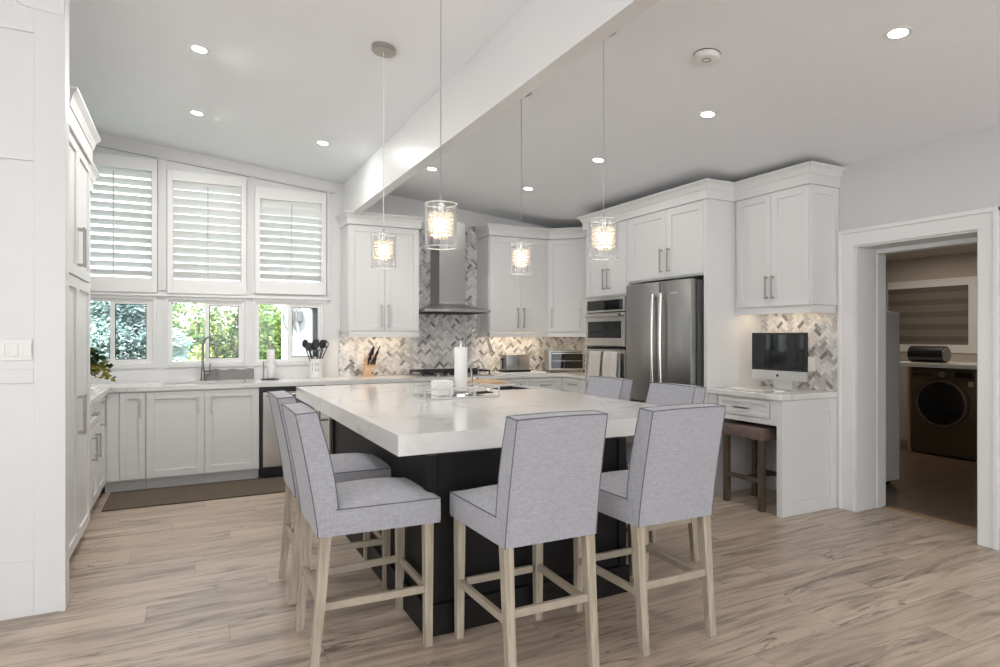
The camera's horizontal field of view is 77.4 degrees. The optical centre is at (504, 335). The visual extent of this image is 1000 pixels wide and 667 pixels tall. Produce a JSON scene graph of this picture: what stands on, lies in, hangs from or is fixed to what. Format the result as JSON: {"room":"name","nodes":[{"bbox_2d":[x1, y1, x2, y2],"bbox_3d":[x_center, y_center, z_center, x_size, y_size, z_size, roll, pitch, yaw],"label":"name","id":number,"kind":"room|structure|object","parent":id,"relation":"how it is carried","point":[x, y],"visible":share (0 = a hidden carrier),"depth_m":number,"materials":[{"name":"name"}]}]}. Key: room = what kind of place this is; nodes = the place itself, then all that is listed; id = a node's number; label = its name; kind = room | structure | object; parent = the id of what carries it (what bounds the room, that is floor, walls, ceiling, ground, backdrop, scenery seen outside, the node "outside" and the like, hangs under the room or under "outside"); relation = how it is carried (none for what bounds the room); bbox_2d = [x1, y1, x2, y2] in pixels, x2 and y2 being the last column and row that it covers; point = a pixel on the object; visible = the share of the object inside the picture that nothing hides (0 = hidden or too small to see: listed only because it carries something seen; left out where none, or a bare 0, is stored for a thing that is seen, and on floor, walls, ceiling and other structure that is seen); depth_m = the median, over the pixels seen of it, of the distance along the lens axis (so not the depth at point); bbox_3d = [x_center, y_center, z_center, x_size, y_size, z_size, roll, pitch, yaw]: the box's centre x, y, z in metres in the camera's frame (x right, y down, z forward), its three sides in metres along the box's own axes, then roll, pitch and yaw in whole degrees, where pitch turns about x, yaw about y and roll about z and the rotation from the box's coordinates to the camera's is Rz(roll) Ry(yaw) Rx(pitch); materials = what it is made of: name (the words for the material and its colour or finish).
{"room":"kitchen","nodes":[
{"label":"kitchen","id":0,"kind":"room"},
{"bbox_2d":[0,0,68,620],"bbox_3d":[-3.886,-0.410,2.287,3.777,3.549,0.118,0,0,-27],"label":"wall","id":1,"kind":"structure","parent":0,"point":[34,44],"depth_m":3.04,"materials":[{"name":"paint"}]},
{"bbox_2d":[0,339,31,360],"bbox_3d":[-2.356,0.070,3.011,0.120,0.101,0.013,0,0,-27],"label":"light switch","id":2,"kind":"object","parent":1,"relation":"attached to","point":[10,349],"visible":1,"depth_m":3.00,"materials":[{"name":"white plastic"}]},
{"bbox_2d":[15,0,63,14],"bbox_3d":[-2.189,-1.730,2.872,0.210,0.292,0.397,0,0,-27],"label":"trim","id":3,"kind":"structure","parent":1,"relation":"attached to","point":[51,6],"depth_m":3.03,"materials":[{"name":"paint"}]},
{"bbox_2d":[90,146,551,383],"bbox_3d":[-1.589,-0.288,7.022,5.990,3.304,0.150,0,0,-27],"label":"wall","id":4,"kind":"structure","parent":0,"point":[393,204],"depth_m":6.64,"materials":[{"name":"paint"}]},
{"bbox_2d":[91,298,152,364],"bbox_3d":[-3.714,-0.034,5.922,0.665,0.635,0.090,0,0,-27],"label":"window","id":5,"kind":"structure","parent":4,"relation":"in","point":[148,360],"depth_m":5.95,"materials":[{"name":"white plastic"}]},
{"bbox_2d":[91,153,156,292],"bbox_3d":[-3.684,-1.052,5.882,0.717,1.281,0.095,0,0,-27],"label":"plantation shutter","id":6,"kind":"object","parent":4,"relation":"attached to","point":[98,283],"visible":0.6,"depth_m":5.91,"materials":[{"name":"paint"}]},
{"bbox_2d":[168,299,244,363],"bbox_3d":[-2.995,-0.034,6.286,0.690,0.635,0.090,0,0,-27],"label":"window","id":7,"kind":"structure","parent":4,"relation":"in","point":[240,304],"depth_m":6.27,"materials":[{"name":"white plastic"}]},
{"bbox_2d":[167,169,246,294],"bbox_3d":[-2.969,-1.010,6.239,0.713,1.197,0.088,0,0,-27],"label":"plantation shutter","id":8,"kind":"object","parent":4,"relation":"attached to","point":[176,179],"visible":1,"depth_m":6.22,"materials":[{"name":"paint"}]},
{"bbox_2d":[91,291,329,368],"bbox_3d":[-2.989,-0.049,6.211,2.460,0.725,0.030,0,0,-27],"label":"trim","id":9,"kind":"structure","parent":4,"relation":"attached to","point":[94,294],"depth_m":6.23,"materials":[{"name":"paint"}]},
{"bbox_2d":[96,132,336,293],"bbox_3d":[-2.959,-1.168,6.230,2.530,1.514,0.022,0,0,-27],"label":"trim","id":10,"kind":"structure","parent":4,"relation":"attached to","point":[107,141],"depth_m":6.23,"materials":[{"name":"paint"}]},
{"bbox_2d":[158,158,329,294],"bbox_3d":[-2.624,-1.075,6.400,1.627,1.278,0.022,0,0,-27],"label":"trim","id":11,"kind":"structure","parent":4,"relation":"attached to","point":[162,163],"depth_m":6.06,"materials":[{"name":"paint"}]},
{"bbox_2d":[256,301,322,362],"bbox_3d":[-2.288,-0.034,6.644,0.683,0.635,0.090,0,0,-27],"label":"window","id":12,"kind":"structure","parent":4,"relation":"in","point":[290,305],"depth_m":6.62,"materials":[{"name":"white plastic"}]},
{"bbox_2d":[255,186,325,294],"bbox_3d":[-2.260,-0.980,6.601,0.715,1.098,0.092,0,0,-27],"label":"plantation shutter","id":13,"kind":"object","parent":4,"relation":"attached to","point":[273,202],"visible":1,"depth_m":6.58,"materials":[{"name":"paint"}]},
{"bbox_2d":[335,210,424,336],"bbox_3d":[-1.352,-0.636,6.821,0.896,1.310,0.420,0,0,-27],"label":"upper cabinet","id":14,"kind":"object","parent":4,"relation":"attached to","point":[374,302],"visible":0.98,"depth_m":6.67,"materials":[{"name":"paint"}]},
{"bbox_2d":[419,222,490,314],"bbox_3d":[-0.617,-0.768,7.138,0.780,1.046,0.500,0,0,-27],"label":"range hood","id":15,"kind":"object","parent":4,"relation":"attached to","point":[447,267],"visible":0.92,"depth_m":7.10,"materials":[{"name":"silver metal"}]},
{"bbox_2d":[339,222,578,375],"bbox_3d":[-0.416,-0.434,7.525,3.129,1.764,0.008,0,0,-27],"label":"backsplash","id":16,"kind":"structure","parent":4,"relation":"attached to","point":[439,334],"depth_m":7.34,"materials":[{"name":"tile"}]},
{"bbox_2d":[473,223,549,336],"bbox_3d":[0.091,-0.636,7.552,0.862,1.310,0.420,0,0,-27],"label":"upper cabinet","id":17,"kind":"object","parent":4,"relation":"attached to","point":[518,304],"visible":0.96,"depth_m":7.41,"materials":[{"name":"paint"}]},
{"bbox_2d":[548,227,585,336],"bbox_3d":[0.825,-0.636,7.756,0.719,1.310,0.719,0,0,-27],"label":"upper cabinet","id":18,"kind":"object","parent":4,"relation":"attached to","point":[566,246],"visible":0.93,"depth_m":7.55,"materials":[{"name":"paint"}]},
{"bbox_2d":[0,439,999,666],"bbox_3d":[1.507,1.414,2.280,12.150,0.100,11.306,0,0,-27],"label":"floor","id":19,"kind":"structure","parent":0,"point":[191,584],"depth_m":3.20,"materials":[{"name":"brown wood"}]},
{"bbox_2d":[69,85,100,558],"bbox_3d":[-2.809,0.004,3.739,0.548,2.720,1.034,0,0,-27],"label":"pantry cabinet","id":20,"kind":"object","parent":19,"relation":"on","point":[84,136],"visible":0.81,"depth_m":3.78,"materials":[{"name":"paint"}]},
{"bbox_2d":[90,401,100,510],"bbox_3d":[-3.190,0.926,4.444,0.504,0.875,0.628,0,0,-27],"label":"base cabinet","id":21,"kind":"object","parent":19,"relation":"on","point":[94,413],"visible":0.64,"depth_m":4.59,"materials":[{"name":"paint"}]},
{"bbox_2d":[90,370,584,405],"bbox_3d":[-1.145,0.469,6.145,5.690,0.039,1.814,0,0,-27],"label":"countertop","id":22,"kind":"structure","parent":21,"relation":"on","point":[106,388],"depth_m":6.13,"materials":[{"name":"stone"}]},
{"bbox_2d":[90,346,115,381],"bbox_3d":[-3.480,0.269,5.253,0.381,0.360,0.345,0,0,-27],"label":"potted plant","id":23,"kind":"object","parent":22,"relation":"on","point":[94,358],"visible":0.48,"depth_m":5.23,"materials":[{"name":"green plant"}]},
{"bbox_2d":[200,336,218,380],"bbox_3d":[-2.877,0.228,6.129,0.273,0.441,0.085,0,0,29],"label":"kitchen faucet","id":24,"kind":"object","parent":22,"relation":"on","point":[203,373],"visible":1,"depth_m":6.15,"materials":[{"name":"metal"}]},
{"bbox_2d":[205,368,253,379],"bbox_3d":[-2.783,0.394,6.314,0.460,0.111,0.008,0,0,-27],"label":"drying mat","id":25,"kind":"object","parent":22,"relation":"on","point":[215,374],"visible":1,"depth_m":6.31,"materials":[{"name":"grey fabric"}]},
{"bbox_2d":[261,344,277,379],"bbox_3d":[-2.381,0.267,6.327,0.170,0.365,0.170,0,0,-27],"label":"paper towel holder","id":26,"kind":"object","parent":22,"relation":"on","point":[270,352],"visible":0.99,"depth_m":6.30,"materials":[{"name":"white paper"}]},
{"bbox_2d":[310,358,321,377],"bbox_3d":[-1.980,0.347,6.553,0.130,0.203,0.130,0,0,-27],"label":"utensil crock","id":27,"kind":"object","parent":22,"relation":"on","point":[315,364],"visible":0.98,"depth_m":6.50,"materials":[{"name":"white ceramic"}]},
{"bbox_2d":[362,355,374,376],"bbox_3d":[-1.472,0.334,6.803,0.151,0.230,0.088,0,0,-27],"label":"knife block","id":28,"kind":"object","parent":22,"relation":"on","point":[368,370],"visible":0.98,"depth_m":6.78,"materials":[{"name":"brown wood"}]},
{"bbox_2d":[406,368,493,377],"bbox_3d":[-0.620,0.419,7.045,0.860,0.059,0.530,0,0,-27],"label":"gas cooktop","id":29,"kind":"object","parent":22,"relation":"in","point":[422,373],"visible":0.8,"depth_m":6.93,"materials":[{"name":"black metal"}]},
{"bbox_2d":[488,370,545,373],"bbox_3d":[0.149,0.442,7.429,0.620,0.015,0.320,0,0,-27],"label":"serving board","id":30,"kind":"object","parent":22,"relation":"on","point":[532,371],"visible":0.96,"depth_m":7.29,"materials":[{"name":"plastic"}]},
{"bbox_2d":[499,354,532,372],"bbox_3d":[0.177,0.328,7.482,0.528,0.212,0.260,0,0,-27],"label":"toaster","id":31,"kind":"object","parent":30,"relation":"on","point":[508,362],"visible":1,"depth_m":7.33,"materials":[{"name":"silver metal"}]},
{"bbox_2d":[545,349,584,371],"bbox_3d":[0.756,0.314,7.689,0.480,0.270,0.365,0,0,-5],"label":"toaster oven","id":32,"kind":"object","parent":22,"relation":"on","point":[556,359],"visible":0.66,"depth_m":7.54,"materials":[{"name":"silver metal"}]},
{"bbox_2d":[96,395,106,495],"bbox_3d":[-3.473,0.926,5.002,0.504,0.875,0.618,0,0,-27],"label":"base cabinet","id":33,"kind":"object","parent":19,"relation":"on","point":[102,403],"visible":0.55,"depth_m":5.14,"materials":[{"name":"paint"}]},
{"bbox_2d":[105,391,146,492],"bbox_3d":[-3.408,0.926,5.645,0.309,0.875,0.661,0,0,-27],"label":"base cabinet","id":34,"kind":"object","parent":19,"relation":"on","point":[126,411],"visible":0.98,"depth_m":5.40,"materials":[{"name":"paint"}]},
{"bbox_2d":[102,476,285,511],"bbox_3d":[-2.415,1.359,5.519,1.880,0.010,0.630,0,0,-27],"label":"runner rug","id":35,"kind":"object","parent":19,"relation":"on","point":[121,500],"visible":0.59,"depth_m":5.34,"materials":[{"name":"grey fabric"}]},
{"bbox_2d":[146,387,258,488],"bbox_3d":[-2.855,0.926,5.925,0.926,0.875,0.661,0,0,-27],"label":"base cabinet","id":36,"kind":"object","parent":19,"relation":"on","point":[196,436],"visible":1,"depth_m":5.66,"materials":[{"name":"paint"}]},
{"bbox_2d":[258,385,325,476],"bbox_3d":[-2.158,0.917,6.263,0.610,0.853,0.688,0,0,-27],"label":"dishwasher","id":37,"kind":"object","parent":19,"relation":"on","point":[270,464],"visible":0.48,"depth_m":5.91,"materials":[{"name":"silver metal"}]},
{"bbox_2d":[267,390,390,604],"bbox_3d":[-0.962,0.835,3.447,0.615,1.057,0.465,0,0,-27],"label":"counter chair","id":38,"kind":"object","parent":19,"relation":"on","point":[346,466],"visible":0.63,"depth_m":3.32,"materials":[{"name":"grey fabric"}]},
{"bbox_2d":[281,402,440,666],"bbox_3d":[-0.659,0.835,2.816,0.615,1.057,0.465,0,0,-27],"label":"counter chair","id":39,"kind":"object","parent":19,"relation":"on","point":[329,508],"visible":1,"depth_m":2.66,"materials":[{"name":"grey fabric"}]},
{"bbox_2d":[296,381,657,636],"bbox_3d":[-0.308,0.906,4.523,1.862,0.915,3.028,0,0,-27],"label":"kitchen island","id":40,"kind":"object","parent":19,"relation":"on","point":[444,446],"visible":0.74,"depth_m":3.17,"materials":[{"name":"stone"}]},
{"bbox_2d":[314,408,331,453],"bbox_3d":[-1.293,0.886,5.067,0.524,0.675,0.610,0,0,-27],"label":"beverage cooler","id":41,"kind":"object","parent":40,"relation":"in","point":[326,421],"visible":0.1,"depth_m":4.73,"materials":[{"name":"silver metal"}]},
{"bbox_2d":[296,381,657,456],"bbox_3d":[-0.319,0.496,4.544,1.862,0.095,2.980,0,0,-27],"label":"island countertop","id":42,"kind":"structure","parent":40,"relation":"on","point":[384,414],"depth_m":3.72,"materials":[{"name":"stone"}]},
{"bbox_2d":[407,383,499,399],"bbox_3d":[-0.377,0.409,4.584,0.582,0.078,0.372,0,0,-27],"label":"serving tray","id":43,"kind":"object","parent":42,"relation":"on","point":[424,396],"visible":0.83,"depth_m":4.47,"materials":[{"name":"silver metal"}]},
{"bbox_2d":[431,380,452,395],"bbox_3d":[-0.455,0.384,4.550,0.130,0.109,0.130,0,0,-27],"label":"napkin stack","id":44,"kind":"object","parent":43,"relation":"on","point":[435,384],"visible":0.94,"depth_m":4.50,"materials":[{"name":"paper"}]},
{"bbox_2d":[453,340,471,394],"bbox_3d":[-0.324,0.237,4.623,0.170,0.402,0.170,0,0,-27],"label":"paper towel holder","id":45,"kind":"object","parent":43,"relation":"on","point":[460,353],"visible":0.96,"depth_m":4.58,"materials":[{"name":"white paper"}]},
{"bbox_2d":[463,330,493,376],"bbox_3d":[-0.242,0.198,5.731,0.308,0.501,0.076,0,0,16],"label":"faucet","id":46,"kind":"object","parent":42,"relation":"on","point":[472,331],"visible":0.63,"depth_m":5.70,"materials":[{"name":"metal"}]},
{"bbox_2d":[467,379,506,384],"bbox_3d":[-0.219,0.439,5.931,0.350,0.020,0.380,0,0,-27],"label":"cutting board","id":47,"kind":"object","parent":42,"relation":"on","point":[486,381],"visible":0.64,"depth_m":5.80,"materials":[{"name":"brown wood"}]},
{"bbox_2d":[493,386,527,389],"bbox_3d":[0.016,0.562,5.390,0.336,0.204,0.434,0,0,-27],"label":"prep sink","id":48,"kind":"object","parent":42,"relation":"in","point":[501,387],"depth_m":5.60,"materials":[{"name":"metal"}]},
{"bbox_2d":[496,378,528,385],"bbox_3d":[-0.038,0.926,7.357,0.418,0.875,0.652,0,0,-27],"label":"base cabinet","id":49,"kind":"object","parent":19,"relation":"on","point":[522,381],"visible":0.17,"depth_m":7.13,"materials":[{"name":"paint"}]},
{"bbox_2d":[450,410,607,666],"bbox_3d":[0.093,0.835,2.687,0.465,1.057,0.615,0,0,-27],"label":"counter chair","id":50,"kind":"object","parent":19,"relation":"on","point":[547,489],"visible":1,"depth_m":2.48,"materials":[{"name":"grey fabric"}]},
{"bbox_2d":[528,377,559,389],"bbox_3d":[0.338,0.926,7.542,0.418,0.875,0.661,0,0,-27],"label":"base cabinet","id":51,"kind":"object","parent":19,"relation":"on","point":[543,382],"visible":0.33,"depth_m":7.30,"materials":[{"name":"paint"}]},
{"bbox_2d":[559,377,584,393],"bbox_3d":[1.051,0.926,7.331,0.699,0.875,0.530,0,0,-27],"label":"base cabinet","id":52,"kind":"object","parent":19,"relation":"on","point":[576,385],"visible":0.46,"depth_m":7.18,"materials":[{"name":"paint"}]},
{"bbox_2d":[577,204,627,436],"bbox_3d":[1.315,0.022,6.786,0.722,2.683,0.801,0,0,-27],"label":"oven tower","id":53,"kind":"object","parent":19,"relation":"on","point":[604,278],"visible":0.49,"depth_m":6.58,"materials":[{"name":"paint"}]},
{"bbox_2d":[582,347,625,387],"bbox_3d":[1.239,0.411,6.703,0.552,0.565,0.684,0,0,-27],"label":"wall oven","id":54,"kind":"object","parent":53,"relation":"in","point":[622,350],"visible":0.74,"depth_m":6.49,"materials":[{"name":"silver metal"}]},
{"bbox_2d":[587,351,602,381],"bbox_3d":[0.967,0.335,6.630,0.079,0.338,0.207,0,0,-27],"label":"dish towel","id":55,"kind":"object","parent":54,"relation":"hanging from","point":[595,364],"visible":0.82,"depth_m":6.60,"materials":[{"name":"fabric"}]},
{"bbox_2d":[602,351,619,377],"bbox_3d":[1.089,0.365,6.389,0.079,0.398,0.237,0,0,-27],"label":"dish towel","id":56,"kind":"object","parent":54,"relation":"hanging from","point":[611,360],"visible":0.66,"depth_m":6.36,"materials":[{"name":"fabric"}]},
{"bbox_2d":[584,296,625,346],"bbox_3d":[1.244,-0.142,6.706,0.541,0.512,0.684,0,0,-27],"label":"microwave oven","id":57,"kind":"object","parent":53,"relation":"in","point":[605,317],"visible":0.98,"depth_m":6.56,"materials":[{"name":"silver metal"}]},
{"bbox_2d":[585,376,632,436],"bbox_3d":[0.545,0.835,4.468,0.615,1.057,0.465,0,0,-27],"label":"counter chair","id":58,"kind":"object","parent":19,"relation":"on","point":[600,386],"visible":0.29,"depth_m":4.49,"materials":[{"name":"grey fabric"}]},
{"bbox_2d":[573,403,725,656],"bbox_3d":[0.664,0.835,2.959,0.465,1.057,0.615,0,0,-27],"label":"counter chair","id":59,"kind":"object","parent":19,"relation":"on","point":[670,476],"visible":0.91,"depth_m":2.73,"materials":[{"name":"grey fabric"}]},
{"bbox_2d":[626,278,703,442],"bbox_3d":[1.694,0.428,5.883,0.800,1.832,0.895,0,0,-27],"label":"refrigerator","id":60,"kind":"object","parent":19,"relation":"on","point":[665,319],"visible":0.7,"depth_m":5.61,"materials":[{"name":"silver metal"}]},
{"bbox_2d":[626,382,705,576],"bbox_3d":[0.861,0.835,3.844,0.615,1.057,0.465,0,0,-27],"label":"counter chair","id":61,"kind":"object","parent":19,"relation":"on","point":[660,394],"visible":0.27,"depth_m":3.78,"materials":[{"name":"grey fabric"}]},
{"bbox_2d":[621,178,761,493],"bbox_3d":[1.758,0.022,5.912,0.722,2.683,1.159,0,0,-27],"label":"tall cabinet","id":62,"kind":"object","parent":19,"relation":"on","point":[687,231],"visible":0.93,"depth_m":5.47,"materials":[{"name":"paint"}]},
{"bbox_2d":[722,421,776,511],"bbox_3d":[2.062,1.042,5.069,0.400,0.645,0.420,0,0,-27],"label":"stool","id":63,"kind":"object","parent":19,"relation":"on","point":[759,433],"visible":0.72,"depth_m":4.98,"materials":[{"name":"brown wood"}]},
{"bbox_2d":[707,385,836,517],"bbox_3d":[2.175,0.906,5.120,0.692,0.915,0.752,0,0,-27],"label":"desk","id":64,"kind":"object","parent":19,"relation":"on","point":[805,420],"visible":0.94,"depth_m":4.81,"materials":[{"name":"wood"}]},
{"bbox_2d":[752,333,807,390],"bbox_3d":[2.260,0.214,5.110,0.170,0.470,0.525,0,0,-27],"label":"desktop computer","id":65,"kind":"object","parent":64,"relation":"on","point":[782,358],"visible":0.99,"depth_m":5.08,"materials":[{"name":"black glass"}]},
{"bbox_2d":[886,312,899,483],"bbox_3d":[3.189,0.574,5.853,0.580,1.580,0.740,0,0,-27],"label":"freezer","id":66,"kind":"object","parent":19,"relation":"on","point":[892,318],"visible":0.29,"depth_m":5.64,"materials":[{"name":"white metal"}]},
{"bbox_2d":[908,367,913,450],"bbox_3d":[5.284,0.866,7.141,0.720,0.997,0.885,0,0,-27],"label":"end panel","id":67,"kind":"object","parent":19,"relation":"on","point":[909,368],"visible":0.16,"depth_m":7.36,"materials":[{"name":"brown wood"}]},
{"bbox_2d":[900,361,976,369],"bbox_3d":[5.231,0.343,7.201,0.840,0.047,1.080,0,0,-27],"label":"countertop","id":68,"kind":"structure","parent":67,"relation":"on","point":[950,364],"depth_m":7.05,"materials":[{"name":"white stone"}]},
{"bbox_2d":[907,346,950,362],"bbox_3d":[4.923,0.219,7.233,0.190,0.190,0.385,0,0,-27],"label":"speaker","id":69,"kind":"object","parent":68,"relation":"on","point":[935,354],"visible":1,"depth_m":7.16},
{"bbox_2d":[911,367,976,460],"bbox_3d":[5.214,0.867,7.164,0.782,0.975,0.690,0,0,-27],"label":"washing machine","id":70,"kind":"object","parent":19,"relation":"on","point":[943,400],"visible":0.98,"depth_m":6.97,"materials":[{"name":"brown metal"}]},
{"bbox_2d":[69,0,999,227],"bbox_3d":[-0.087,-1.825,1.500,8.600,1.040,11.356,0,0,-27],"label":"ceiling","id":71,"kind":"structure","parent":0,"point":[792,82],"depth_m":4.03,"materials":[{"name":"paint"}]},
{"bbox_2d":[188,44,209,53],"bbox_3d":[-1.926,-1.804,3.934,0.124,0.017,0.124,0,0,-27],"label":"recessed light","id":72,"kind":"object","parent":71,"relation":"in","point":[196,48],"visible":1,"depth_m":3.93,"materials":[{"name":"white plastic"}]},
{"bbox_2d":[371,41,395,268],"bbox_3d":[-0.717,-1.066,3.695,0.149,1.333,0.149,0,0,-27],"label":"pendant lamp","id":73,"kind":"object","parent":71,"relation":"hanging from","point":[379,48],"visible":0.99,"depth_m":3.67,"materials":[{"name":"clear glass"}]},
{"bbox_2d":[375,229,394,242],"bbox_3d":[-0.702,-0.591,3.702,0.109,0.080,0.126,0,0,-27],"label":"socket","id":74,"kind":"object","parent":73,"relation":"attached to","point":[383,235],"depth_m":3.67,"materials":[{"name":"silver metal"}]},
{"bbox_2d":[424,0,456,249],"bbox_3d":[-0.292,-1.066,2.856,0.149,1.333,0.149,0,0,-27],"label":"pendant lamp","id":75,"kind":"object","parent":71,"relation":"hanging from","point":[440,213],"visible":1,"depth_m":2.83,"materials":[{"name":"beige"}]},
{"bbox_2d":[428,197,454,215],"bbox_3d":[-0.278,-0.591,2.864,0.109,0.080,0.126,0,0,-27],"label":"socket","id":76,"kind":"object","parent":75,"relation":"attached to","point":[440,207],"depth_m":2.84,"materials":[{"name":"silver metal"}]},
{"bbox_2d":[343,0,659,213],"bbox_3d":[0.773,-1.468,1.908,0.086,0.396,11.106,0,0,-27],"label":"beam","id":77,"kind":"structure","parent":71,"relation":"attached to","point":[544,37],"depth_m":3.46,"materials":[{"name":"paint"}]},
{"bbox_2d":[510,92,532,274],"bbox_3d":[0.108,-1.066,4.068,0.149,1.333,0.149,0,0,-27],"label":"pendant lamp","id":78,"kind":"object","parent":71,"relation":"hanging from","point":[524,254],"visible":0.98,"depth_m":4.05,"materials":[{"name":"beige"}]},
{"bbox_2d":[512,238,530,250],"bbox_3d":[0.123,-0.591,4.075,0.109,0.080,0.126,0,0,-27],"label":"socket","id":79,"kind":"object","parent":78,"relation":"attached to","point":[521,246],"depth_m":4.05,"materials":[{"name":"silver metal"}]},
{"bbox_2d":[589,31,617,259],"bbox_3d":[0.515,-1.066,3.243,0.149,1.333,0.149,0,0,-27],"label":"pendant lamp","id":80,"kind":"object","parent":71,"relation":"hanging from","point":[608,242],"visible":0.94,"depth_m":3.22,"materials":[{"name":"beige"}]},
{"bbox_2d":[591,214,614,229],"bbox_3d":[0.530,-0.591,3.250,0.109,0.080,0.126,0,0,-27],"label":"socket","id":81,"kind":"object","parent":80,"relation":"attached to","point":[603,224],"depth_m":3.22,"materials":[{"name":"silver metal"}]},
{"bbox_2d":[693,47,720,65],"bbox_3d":[1.114,-1.530,3.434,0.145,0.052,0.145,0,0,-27],"label":"smoke detector","id":82,"kind":"object","parent":71,"relation":"attached to","point":[706,56],"visible":1,"depth_m":3.40,"materials":[{"name":"white plastic"}]},
{"bbox_2d":[884,26,912,39],"bbox_3d":[1.938,-1.488,3.071,0.124,0.017,0.124,0,0,-27],"label":"recessed light","id":83,"kind":"object","parent":71,"relation":"in","point":[900,32],"visible":1,"depth_m":3.07,"materials":[{"name":"white plastic"}]},
{"bbox_2d":[765,125,999,490],"bbox_3d":[3.615,0.014,3.432,0.348,2.700,11.256,0,0,-27],"label":"wall","id":84,"kind":"structure","parent":0,"point":[960,173],"depth_m":4.39,"materials":[{"name":"paint"}]},
{"bbox_2d":[733,161,845,314],"bbox_3d":[2.313,-0.748,5.162,0.408,1.143,0.803,0,0,-27],"label":"upper cabinet","id":85,"kind":"object","parent":84,"relation":"attached to","point":[787,219],"visible":1,"depth_m":4.96,"materials":[{"name":"paint"}]},
{"bbox_2d":[761,313,836,391],"bbox_3d":[2.482,0.106,5.271,0.008,0.684,0.755,0,0,-27],"label":"backsplash","id":86,"kind":"structure","parent":84,"relation":"attached to","point":[821,328],"depth_m":5.11,"materials":[{"name":"tile"}]},
{"bbox_2d":[855,230,977,543],"bbox_3d":[3.062,0.337,4.527,0.355,2.054,0.850,0,0,-27],"label":"trim","id":87,"kind":"structure","parent":84,"relation":"attached to","point":[870,259],"depth_m":4.88,"materials":[{"name":"paint"}]},
{"bbox_2d":[837,206,999,549],"bbox_3d":[2.888,0.272,4.444,0.031,2.184,1.096,0,0,-27],"label":"trim","id":88,"kind":"structure","parent":84,"relation":"attached to","point":[986,221],"depth_m":4.05,"materials":[{"name":"paint"}]},
{"bbox_2d":[883,505,976,529],"bbox_3d":[3.213,1.360,4.600,0.060,0.008,0.817,0,0,-27],"label":"trim","id":89,"kind":"structure","parent":84,"relation":"attached to","point":[887,506],"depth_m":4.64,"materials":[{"name":"brown wood"}]},
{"bbox_2d":[886,251,976,439],"bbox_3d":[6.025,0.114,6.695,0.100,2.500,3.900,0,0,-27],"label":"wall","id":90,"kind":"structure","parent":0,"point":[957,265],"depth_m":7.96,"materials":[{"name":"paint"}]},
{"bbox_2d":[888,276,976,352],"bbox_3d":[5.367,-0.243,7.861,0.020,0.915,1.065,0,0,-27],"label":"window","id":91,"kind":"structure","parent":90,"relation":"in","point":[971,282],"depth_m":7.54,"materials":[{"name":"paint"}]},
{"bbox_2d":[888,285,967,344],"bbox_3d":[5.333,-0.246,7.894,0.006,0.720,0.955,0,0,-27],"label":"window blind","id":92,"kind":"object","parent":91,"relation":"attached to","point":[928,315],"visible":0.79,"depth_m":7.83,"materials":[{"name":"fabric"}]},
{"bbox_2d":[886,244,976,260],"bbox_3d":[4.508,-1.066,5.927,3.500,0.140,3.900,0,0,-27],"label":"ceiling","id":93,"kind":"structure","parent":0,"point":[972,247],"depth_m":7.50,"materials":[{"name":"paint"}]},
{"bbox_3d":[-3.471,-0.280,4.273,0.149,3.289,3.051,0,0,-27],"label":"wall","id":94,"kind":"structure","parent":0,"visible":0},
{"bbox_2d":[87,163,99,326],"bbox_3d":[-3.342,-0.696,4.664,0.432,1.280,0.982,0,0,-27],"label":"upper cabinet","id":95,"kind":"object","parent":94,"relation":"attached to","point":[94,173],"visible":0.05,"depth_m":5.10,"materials":[{"name":"paint"}]},
{"label":"outside","id":96,"kind":"structure","parent":0,"visible":0},
{"bbox_3d":[-7.303,1.689,25.483,70.000,0.050,37.934,0,0,-27],"label":"ground","id":97,"kind":"structure","parent":96,"visible":0},
{"bbox_2d":[90,301,197,361],"bbox_3d":[-6.165,0.491,9.872,3.730,2.776,3.724,0,0,33],"label":"spruce","id":98,"kind":"object","parent":97,"relation":"on","point":[129,318],"visible":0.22,"depth_m":9.38,"materials":[{"name":"green plant"}]},
{"bbox_2d":[141,303,234,360],"bbox_3d":[-6.081,0.364,11.961,1.810,2.610,1.258,0,0,-40],"label":"shrub","id":99,"kind":"object","parent":97,"relation":"on","point":[193,332],"visible":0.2,"depth_m":11.94,"materials":[{"name":"green plant"}]},
{"bbox_2d":[133,303,280,357],"bbox_3d":[-7.472,0.258,16.037,3.792,2.830,3.170,0,0,-27],"label":"tree","id":100,"kind":"object","parent":97,"relation":"on","point":[230,311],"visible":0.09,"depth_m":15.84,"materials":[{"name":"green plant"}]},
{"bbox_2d":[184,344,231,360],"bbox_3d":[-4.663,0.898,9.911,1.443,1.546,1.196,0,0,-27],"label":"shrub","id":101,"kind":"object","parent":97,"relation":"on","point":[196,355],"visible":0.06,"depth_m":9.73,"materials":[{"name":"green plant"}]},
{"bbox_2d":[193,309,267,356],"bbox_3d":[-6.130,0.499,14.054,2.269,2.345,1.491,0,0,-44],"label":"shrub","id":102,"kind":"object","parent":97,"relation":"on","point":[234,332],"visible":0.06,"depth_m":13.90,"materials":[{"name":"green plant"}]},
{"bbox_2d":[237,305,280,359],"bbox_3d":[-3.585,0.501,10.412,1.668,2.339,1.127,0,0,-22],"label":"shrub","id":103,"kind":"object","parent":97,"relation":"on","point":[271,332],"visible":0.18,"depth_m":9.99,"materials":[{"name":"green plant"}]},
{"bbox_2d":[281,216,317,358],"bbox_3d":[-1.722,-0.286,10.338,3.730,3.900,0.200,0,0,-27],"label":"wall","id":104,"kind":"structure","parent":97,"relation":"on","point":[298,337],"depth_m":9.51,"materials":[{"name":"paint"}]},
{"bbox_2d":[312,308,316,355],"bbox_3d":[-2.515,0.564,9.790,1.040,2.200,0.060,0,0,-27],"label":"door","id":105,"kind":"structure","parent":104,"relation":"in","point":[314,310],"depth_m":9.57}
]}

